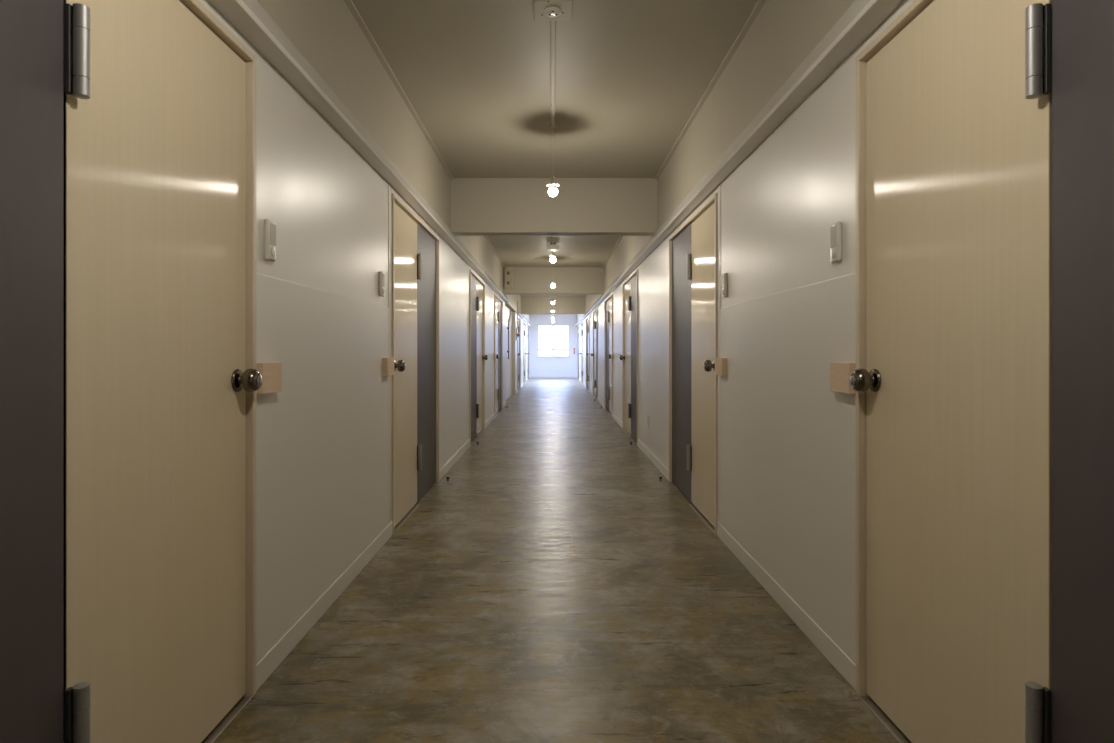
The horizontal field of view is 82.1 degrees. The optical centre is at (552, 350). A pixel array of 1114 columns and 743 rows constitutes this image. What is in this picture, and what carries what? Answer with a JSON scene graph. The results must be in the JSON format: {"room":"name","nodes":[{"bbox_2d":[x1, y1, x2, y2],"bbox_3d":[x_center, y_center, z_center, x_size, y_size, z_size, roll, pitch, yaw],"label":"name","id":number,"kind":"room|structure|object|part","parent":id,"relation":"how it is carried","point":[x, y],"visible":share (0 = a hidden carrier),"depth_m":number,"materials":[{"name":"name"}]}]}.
{"room":"apartment building corridor","nodes":[
{"label":"apartment building corridor","id":0,"kind":"room"},
{"bbox_2d":[199,0,529,663],"bbox_3d":[-1.030,-0.245,9.900,0.200,2.650,32.000,0,0,0],"label":"wall","id":1,"kind":"structure","parent":0,"point":[324,440],"depth_m":2.72,"materials":[{"name":"white paint"}]},
{"bbox_2d":[0,0,261,742],"bbox_3d":[-0.960,0.076,1.260,0.149,2.007,1.520,0,0,0],"label":"door","id":2,"kind":"structure","parent":1,"relation":"in","point":[130,380],"depth_m":1.44,"materials":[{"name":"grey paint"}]},
{"bbox_3d":[-0.977,0.086,0.888,0.037,1.980,0.732,0,0,0],"label":"panel","id":3,"kind":"part","parent":2,"relation":"part of","materials":[{"name":"grey paint"}]},
{"bbox_3d":[-0.950,0.752,1.260,0.016,0.174,0.015,0,0,0],"label":"hinge plate","id":4,"kind":"part","parent":2,"relation":"part of","materials":[{"name":"grey metal"}]},
{"bbox_3d":[-0.950,-0.594,1.260,0.016,0.174,0.015,0,0,0],"label":"hinge plate","id":5,"kind":"part","parent":2,"relation":"part of","materials":[{"name":"grey metal"}]},
{"bbox_3d":[-0.985,0.076,1.260,0.100,2.007,1.520,0,0,0],"label":"frame","id":6,"kind":"part","parent":2,"relation":"part of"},
{"bbox_3d":[-0.917,0.089,1.937,0.056,0.072,0.072,0,0,0],"label":"knob","id":7,"kind":"part","parent":2,"relation":"part of","materials":[{"name":"silver metal"}]},
{"bbox_2d":[256,362,281,393],"bbox_3d":[-0.931,0.087,2.091,0.031,0.098,0.140,0,0,0],"label":"wood block","id":8,"kind":"object","parent":1,"relation":"attached to","point":[271,372],"visible":0.79,"depth_m":2.08,"materials":[{"name":"brown wood"}]},
{"bbox_2d":[264,219,275,261],"bbox_3d":[-0.939,-0.367,2.130,0.023,0.135,0.064,0,0,0],"label":"door chime","id":9,"kind":"object","parent":1,"relation":"attached to","point":[269,226],"visible":1,"depth_m":2.11,"materials":[{"name":"white plastic"}]},
{"bbox_3d":[-0.934,-0.388,2.130,0.008,0.072,0.046,0,0,0],"label":"name plate","id":10,"kind":"part","parent":9,"relation":"part of","materials":[{"name":"grey plastic"}]},
{"bbox_2d":[209,0,508,301],"bbox_3d":[-0.922,-1.034,3.375,0.096,0.135,18.750,0,0,0],"label":"wall trim","id":11,"kind":"structure","parent":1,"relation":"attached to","point":[248,17],"depth_m":2.53,"materials":[{"name":"white paint"}]},
{"bbox_2d":[379,271,384,296],"bbox_3d":[-0.939,-0.367,3.515,0.023,0.135,0.064,0,0,0],"label":"door chime","id":12,"kind":"object","parent":1,"relation":"attached to","point":[381,274],"visible":1,"depth_m":3.49,"materials":[{"name":"white plastic"}]},
{"bbox_3d":[-0.934,-0.388,3.515,0.008,0.072,0.046,0,0,0],"label":"name plate","id":13,"kind":"part","parent":12,"relation":"part of","materials":[{"name":"grey plastic"}]},
{"bbox_2d":[382,358,393,375],"bbox_3d":[-0.931,0.087,3.615,0.031,0.098,0.140,0,0,0],"label":"wood block","id":14,"kind":"object","parent":1,"relation":"attached to","point":[387,363],"visible":1,"depth_m":3.55,"materials":[{"name":"brown wood"}]},
{"bbox_2d":[256,376,529,690],"bbox_3d":[-0.950,1.039,9.900,0.020,0.082,31.798,0,0,0],"label":"baseboard","id":15,"kind":"structure","parent":1,"relation":"attached to","point":[266,666],"depth_m":2.62,"materials":[{"name":"white paint"}]},
{"bbox_2d":[392,193,439,534],"bbox_3d":[-0.960,0.076,4.515,0.149,2.007,1.520,0,0,0],"label":"door","id":16,"kind":"structure","parent":1,"relation":"in","point":[415,248],"depth_m":4.36,"materials":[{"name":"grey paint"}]},
{"bbox_3d":[-0.917,0.089,3.838,0.056,0.072,0.072,0,0,0],"label":"knob","id":17,"kind":"part","parent":16,"relation":"part of","materials":[{"name":"silver metal"}]},
{"bbox_3d":[-0.977,0.086,4.887,0.037,1.980,0.732,0,0,0],"label":"panel","id":18,"kind":"part","parent":16,"relation":"part of","materials":[{"name":"grey paint"}]},
{"bbox_2d":[344,0,521,296],"bbox_3d":[-0.920,-1.569,9.900,0.040,0.022,31.800,0,0,0],"label":"trim","id":19,"kind":"structure","parent":1,"relation":"attached to","point":[349,3],"depth_m":3.70,"materials":[{"name":"beige paint"}]},
{"bbox_2d":[469,269,487,445],"bbox_3d":[-0.960,0.076,8.030,0.149,2.007,1.520,0,0,0],"label":"door","id":20,"kind":"structure","parent":1,"relation":"in","point":[477,357],"depth_m":8.02,"materials":[{"name":"brown wood"}]},
{"bbox_3d":[-0.977,0.086,7.658,0.037,1.980,0.732,0,0,0],"label":"panel","id":21,"kind":"part","parent":20,"relation":"part of","materials":[{"name":"grey paint"}]},
{"bbox_2d":[494,294,502,416],"bbox_3d":[-0.960,0.076,11.115,0.149,2.007,1.520,0,0,0],"label":"door","id":22,"kind":"structure","parent":1,"relation":"in","point":[498,303],"depth_m":11.10,"materials":[{"name":"brown wood"}]},
{"bbox_3d":[-0.977,0.086,11.487,0.037,1.980,0.732,0,0,0],"label":"panel","id":23,"kind":"part","parent":22,"relation":"part of","materials":[{"name":"grey paint"}]},
{"bbox_2d":[516,301,519,339],"bbox_3d":[-0.906,-0.780,16.500,0.092,1.000,0.160,0,0,0],"label":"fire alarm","id":24,"kind":"object","parent":1,"relation":"attached to","point":[517,334],"visible":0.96,"depth_m":16.49,"materials":[{"name":"white plastic"}]},
{"bbox_2d":[517,317,520,390],"bbox_3d":[-0.960,0.076,17.715,0.149,2.007,1.520,0,0,0],"label":"door","id":25,"kind":"structure","parent":1,"relation":"in","point":[519,319],"depth_m":17.77,"materials":[{"name":"brown wood"}]},
{"bbox_3d":[-0.977,0.086,18.087,0.037,1.980,0.732,0,0,0],"label":"panel","id":26,"kind":"part","parent":25,"relation":"part of","materials":[{"name":"grey paint"}]},
{"bbox_2d":[518,310,530,326],"bbox_3d":[-0.922,-1.034,21.275,0.096,0.135,9.050,0,0,0],"label":"rail","id":27,"kind":"object","parent":1,"relation":"attached to","point":[520,315],"visible":0.83,"depth_m":19.65,"materials":[{"name":"white metal"}]},
{"bbox_2d":[523,322,526,383],"bbox_3d":[-0.960,0.076,21.210,0.149,2.007,1.520,0,0,0],"label":"door","id":28,"kind":"structure","parent":1,"relation":"in","point":[524,324],"depth_m":21.49,"materials":[{"name":"brown wood"}]},
{"bbox_2d":[527,326,528,379],"bbox_3d":[-0.960,0.076,24.315,0.149,2.007,1.520,0,0,0],"label":"door","id":29,"kind":"structure","parent":1,"relation":"in","point":[527,326],"depth_m":23.56,"materials":[{"name":"brown wood"}]},
{"bbox_3d":[-0.977,0.086,24.687,0.037,1.980,0.732,0,0,0],"label":"panel","id":30,"kind":"part","parent":29,"relation":"part of","materials":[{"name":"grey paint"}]},
{"bbox_2d":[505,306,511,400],"bbox_3d":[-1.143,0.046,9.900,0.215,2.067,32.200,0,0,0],"label":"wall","id":31,"kind":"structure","parent":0,"point":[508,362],"depth_m":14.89,"materials":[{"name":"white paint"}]},
{"bbox_2d":[507,310,510,358],"bbox_3d":[-1.009,-0.395,14.694,0.050,1.150,0.644,0,0,0],"label":"conduit pipe","id":32,"kind":"object","parent":31,"relation":"attached to","point":[510,310],"visible":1,"depth_m":14.38,"materials":[{"name":"grey metal"}]},
{"bbox_2d":[529,314,576,375],"bbox_3d":[0.000,-0.245,25.880,2.800,2.650,0.160,0,0,0],"label":"wall","id":33,"kind":"structure","parent":0,"point":[537,366],"depth_m":25.80,"materials":[{"name":"white paint"}]},
{"bbox_2d":[537,325,569,357],"bbox_3d":[0.020,-0.390,25.843,1.350,1.320,0.135,0,0,0],"label":"window","id":34,"kind":"structure","parent":33,"relation":"in","point":[552,341],"depth_m":25.83,"materials":[{"name":"white metal"}]},
{"bbox_3d":[0.020,0.255,25.802,1.350,0.030,0.055,0,0,0],"label":"sill","id":35,"kind":"part","parent":34,"relation":"part of","materials":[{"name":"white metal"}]},
{"bbox_2d":[530,376,576,377],"bbox_3d":[0.007,1.050,25.795,1.895,0.060,0.010,0,0,0],"label":"baseboard","id":36,"kind":"structure","parent":33,"relation":"attached to","point":[530,376],"depth_m":25.79,"materials":[{"name":"white paint"}]},
{"bbox_2d":[352,0,757,296],"bbox_3d":[0.000,-1.630,9.900,3.200,0.120,32.200,0,0,0],"label":"ceiling","id":37,"kind":"structure","parent":0,"point":[630,75],"depth_m":3.71,"materials":[{"name":"beige paint"}]},
{"bbox_2d":[533,0,572,20],"bbox_3d":[0.000,-1.551,2.910,0.176,0.038,0.176,0,0,0],"label":"ceiling rose","id":38,"kind":"object","parent":37,"relation":"attached to","point":[544,10],"visible":1,"depth_m":2.89,"materials":[{"name":"beige paint"}]},
{"bbox_2d":[550,21,555,125],"bbox_3d":[0.000,-1.558,3.708,0.031,0.024,1.455,0,0,0],"label":"cable raceway","id":39,"kind":"object","parent":37,"relation":"attached to","point":[552,23],"visible":0.87,"depth_m":3.48,"materials":[{"name":"beige paint"}]},
{"bbox_2d":[546,123,559,196],"bbox_3d":[0.000,-1.319,4.425,0.091,0.502,0.091,0,0,0],"label":"pendant bulb","id":40,"kind":"object","parent":37,"relation":"hanging from","point":[552,186],"visible":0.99,"depth_m":4.41,"materials":[{"name":"white glass"}]},
{"bbox_3d":[0.000,-1.092,4.425,0.064,0.048,0.064,0,0,0],"label":"bulb","id":41,"kind":"part","parent":40,"relation":"part of","materials":[{"name":"white glass"}]},
{"bbox_3d":[0.000,-1.138,4.425,0.091,0.044,0.091,0,0,0],"label":"bulb","id":42,"kind":"part","parent":40,"relation":"part of","materials":[{"name":"white glass"}]},
{"bbox_2d":[547,242,558,250],"bbox_3d":[0.000,-1.518,9.300,0.170,0.105,0.150,0,0,0],"label":"ceiling fitting","id":43,"kind":"object","parent":37,"relation":"attached to","point":[552,246],"visible":1,"depth_m":9.23,"materials":[{"name":"beige paint"}]},
{"bbox_2d":[549,251,556,262],"bbox_3d":[0.000,-1.319,7.740,0.091,0.502,0.091,0,0,0],"label":"pendant bulb","id":44,"kind":"object","parent":37,"relation":"hanging from","point":[552,256],"visible":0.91,"depth_m":7.72,"materials":[{"name":"white glass"}]},
{"bbox_2d":[503,267,603,293],"bbox_3d":[0.009,-1.333,12.085,1.979,0.514,0.170,0,0,0],"label":"ceiling beam","id":45,"kind":"structure","parent":37,"relation":"attached to","point":[526,280],"depth_m":12.00,"materials":[{"name":"beige paint"}]},
{"bbox_2d":[505,267,512,288],"bbox_3d":[-0.830,-1.376,11.970,0.150,0.412,0.060,0,0,0],"label":"electrical box","id":46,"kind":"object","parent":45,"relation":"attached to","point":[508,270],"visible":0.98,"depth_m":11.95,"materials":[{"name":"beige paint"}]},
{"bbox_2d":[521,297,585,313],"bbox_3d":[0.009,-1.333,18.685,1.979,0.514,0.170,0,0,0],"label":"ceiling beam","id":47,"kind":"structure","parent":37,"relation":"attached to","point":[529,305],"depth_m":18.60,"materials":[{"name":"beige paint"}]},
{"bbox_2d":[451,178,657,235],"bbox_3d":[0.009,-1.333,5.895,1.979,0.514,0.170,0,0,0],"label":"ceiling beam","id":48,"kind":"structure","parent":37,"relation":"attached to","point":[479,206],"depth_m":5.81,"materials":[{"name":"beige paint"}]},
{"bbox_2d":[201,378,911,742],"bbox_3d":[0.000,1.140,9.900,3.200,0.120,32.200,0,0,0],"label":"floor","id":49,"kind":"structure","parent":0,"point":[553,589],"depth_m":2.47,"materials":[{"name":"concrete"}]},
{"bbox_2d":[577,0,913,663],"bbox_3d":[1.049,-0.245,9.900,0.200,2.650,32.000,0,0,0],"label":"wall","id":50,"kind":"structure","parent":0,"point":[787,441],"depth_m":2.72,"materials":[{"name":"white paint"}]},
{"bbox_2d":[577,326,578,379],"bbox_3d":[0.979,0.076,24.315,0.149,2.007,1.520,0,0,0],"label":"door","id":51,"kind":"structure","parent":50,"relation":"in","point":[578,326],"depth_m":24.52,"materials":[{"name":"brown wood"}]},
{"bbox_3d":[0.996,0.086,24.687,0.037,1.980,0.732,0,0,0],"label":"panel","id":52,"kind":"part","parent":51,"relation":"part of","materials":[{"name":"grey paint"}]},
{"bbox_2d":[579,322,582,382],"bbox_3d":[0.979,0.076,21.210,0.149,2.007,1.520,0,0,0],"label":"door","id":53,"kind":"structure","parent":50,"relation":"in","point":[581,353],"depth_m":21.21,"materials":[{"name":"brown wood"}]},
{"bbox_3d":[0.996,0.086,20.838,0.037,1.980,0.732,0,0,0],"label":"panel","id":54,"kind":"part","parent":53,"relation":"part of","materials":[{"name":"grey paint"}]},
{"bbox_2d":[586,316,589,390],"bbox_3d":[0.979,0.076,17.715,0.149,2.007,1.520,0,0,0],"label":"door","id":55,"kind":"structure","parent":50,"relation":"in","point":[588,318],"depth_m":17.59,"materials":[{"name":"brown wood"}]},
{"bbox_3d":[0.996,0.086,18.087,0.037,1.980,0.732,0,0,0],"label":"panel","id":56,"kind":"part","parent":55,"relation":"part of","materials":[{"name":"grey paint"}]},
{"bbox_2d":[591,308,597,398],"bbox_3d":[0.979,0.076,14.610,0.149,2.007,1.520,0,0,0],"label":"door","id":57,"kind":"structure","parent":50,"relation":"in","point":[594,354],"depth_m":14.70,"materials":[{"name":"brown wood"}]},
{"bbox_3d":[1.004,0.076,14.610,0.100,2.007,1.520,0,0,0],"label":"frame","id":58,"kind":"part","parent":57,"relation":"part of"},
{"bbox_3d":[0.996,0.086,14.238,0.037,1.980,0.732,0,0,0],"label":"panel","id":59,"kind":"part","parent":57,"relation":"part of","materials":[{"name":"grey paint"}]},
{"bbox_2d":[604,294,612,416],"bbox_3d":[0.979,0.076,11.115,0.149,2.007,1.520,0,0,0],"label":"door","id":60,"kind":"structure","parent":50,"relation":"in","point":[608,303],"depth_m":11.10,"materials":[{"name":"brown wood"}]},
{"bbox_3d":[0.996,0.086,11.487,0.037,1.980,0.732,0,0,0],"label":"panel","id":61,"kind":"part","parent":60,"relation":"part of","materials":[{"name":"grey paint"}]},
{"bbox_2d":[619,269,637,442],"bbox_3d":[0.979,0.076,8.030,0.149,2.007,1.520,0,0,0],"label":"door","id":62,"kind":"structure","parent":50,"relation":"in","point":[629,357],"depth_m":8.06,"materials":[{"name":"brown wood"}]},
{"bbox_3d":[0.996,0.086,7.658,0.037,1.980,0.732,0,0,0],"label":"panel","id":63,"kind":"part","parent":62,"relation":"part of","materials":[{"name":"grey paint"}]},
{"bbox_2d":[585,0,765,296],"bbox_3d":[0.939,-1.569,9.900,0.040,0.022,31.800,0,0,0],"label":"trim","id":64,"kind":"structure","parent":50,"relation":"attached to","point":[760,3],"depth_m":3.69,"materials":[{"name":"beige paint"}]},
{"bbox_2d":[669,193,717,534],"bbox_3d":[0.979,0.076,4.515,0.149,2.007,1.520,0,0,0],"label":"door","id":65,"kind":"structure","parent":50,"relation":"in","point":[693,248],"depth_m":4.38,"materials":[{"name":"brown wood"}]},
{"bbox_3d":[0.996,0.086,4.887,0.037,1.980,0.732,0,0,0],"label":"panel","id":66,"kind":"part","parent":65,"relation":"part of","materials":[{"name":"grey paint"}]},
{"bbox_3d":[0.936,0.089,3.838,0.056,0.072,0.072,0,0,0],"label":"knob","id":67,"kind":"part","parent":65,"relation":"part of","materials":[{"name":"silver metal"}]},
{"bbox_2d":[579,378,855,690],"bbox_3d":[0.969,1.039,9.900,0.020,0.082,31.798,0,0,0],"label":"baseboard","id":68,"kind":"structure","parent":50,"relation":"attached to","point":[842,663],"depth_m":2.63,"materials":[{"name":"white paint"}]},
{"bbox_2d":[715,358,726,375],"bbox_3d":[0.951,0.087,3.615,0.031,0.098,0.140,0,0,0],"label":"wood block","id":69,"kind":"object","parent":50,"relation":"attached to","point":[720,363],"visible":1,"depth_m":3.55,"materials":[{"name":"brown wood"}]},
{"bbox_2d":[722,273,727,297],"bbox_3d":[0.958,-0.367,3.575,0.023,0.135,0.064,0,0,0],"label":"door chime","id":70,"kind":"object","parent":50,"relation":"attached to","point":[725,275],"visible":1,"depth_m":3.55,"materials":[{"name":"white plastic"}]},
{"bbox_2d":[575,0,903,326],"bbox_3d":[0.941,-1.034,9.900,0.096,0.135,31.800,0,0,0],"label":"wall trim","id":71,"kind":"structure","parent":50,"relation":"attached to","point":[863,17],"depth_m":2.57,"materials":[{"name":"white paint"}]},
{"bbox_2d":[830,221,841,262],"bbox_3d":[0.958,-0.367,2.170,0.023,0.135,0.064,0,0,0],"label":"door chime","id":72,"kind":"object","parent":50,"relation":"attached to","point":[836,228],"visible":1,"depth_m":2.15,"materials":[{"name":"white plastic"}]},
{"bbox_3d":[0.953,-0.388,2.170,0.008,0.072,0.046,0,0,0],"label":"name plate","id":73,"kind":"part","parent":72,"relation":"part of","materials":[{"name":"grey plastic"}]},
{"bbox_2d":[830,362,855,393],"bbox_3d":[0.951,0.087,2.091,0.031,0.098,0.140,0,0,0],"label":"wood block","id":74,"kind":"object","parent":50,"relation":"attached to","point":[840,372],"visible":0.79,"depth_m":2.07,"materials":[{"name":"brown wood"}]},
{"bbox_2d":[850,0,1113,742],"bbox_3d":[0.979,0.076,1.260,0.149,2.007,1.520,0,0,0],"label":"door","id":75,"kind":"structure","parent":50,"relation":"in","point":[982,380],"depth_m":1.45,"materials":[{"name":"brown wood"}]},
{"bbox_3d":[0.936,0.089,1.937,0.056,0.072,0.072,0,0,0],"label":"knob","id":76,"kind":"part","parent":75,"relation":"part of","materials":[{"name":"silver metal"}]},
{"bbox_3d":[1.004,0.076,1.260,0.100,2.007,1.520,0,0,0],"label":"frame","id":77,"kind":"part","parent":75,"relation":"part of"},
{"bbox_3d":[0.969,-0.594,1.260,0.016,0.174,0.015,0,0,0],"label":"hinge plate","id":78,"kind":"part","parent":75,"relation":"part of","materials":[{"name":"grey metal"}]},
{"bbox_3d":[0.969,0.752,1.260,0.016,0.174,0.015,0,0,0],"label":"hinge plate","id":79,"kind":"part","parent":75,"relation":"part of","materials":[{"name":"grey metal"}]},
{"bbox_3d":[0.996,0.086,0.888,0.037,1.980,0.732,0,0,0],"label":"panel","id":80,"kind":"part","parent":75,"relation":"part of","materials":[{"name":"grey paint"}]}
]}

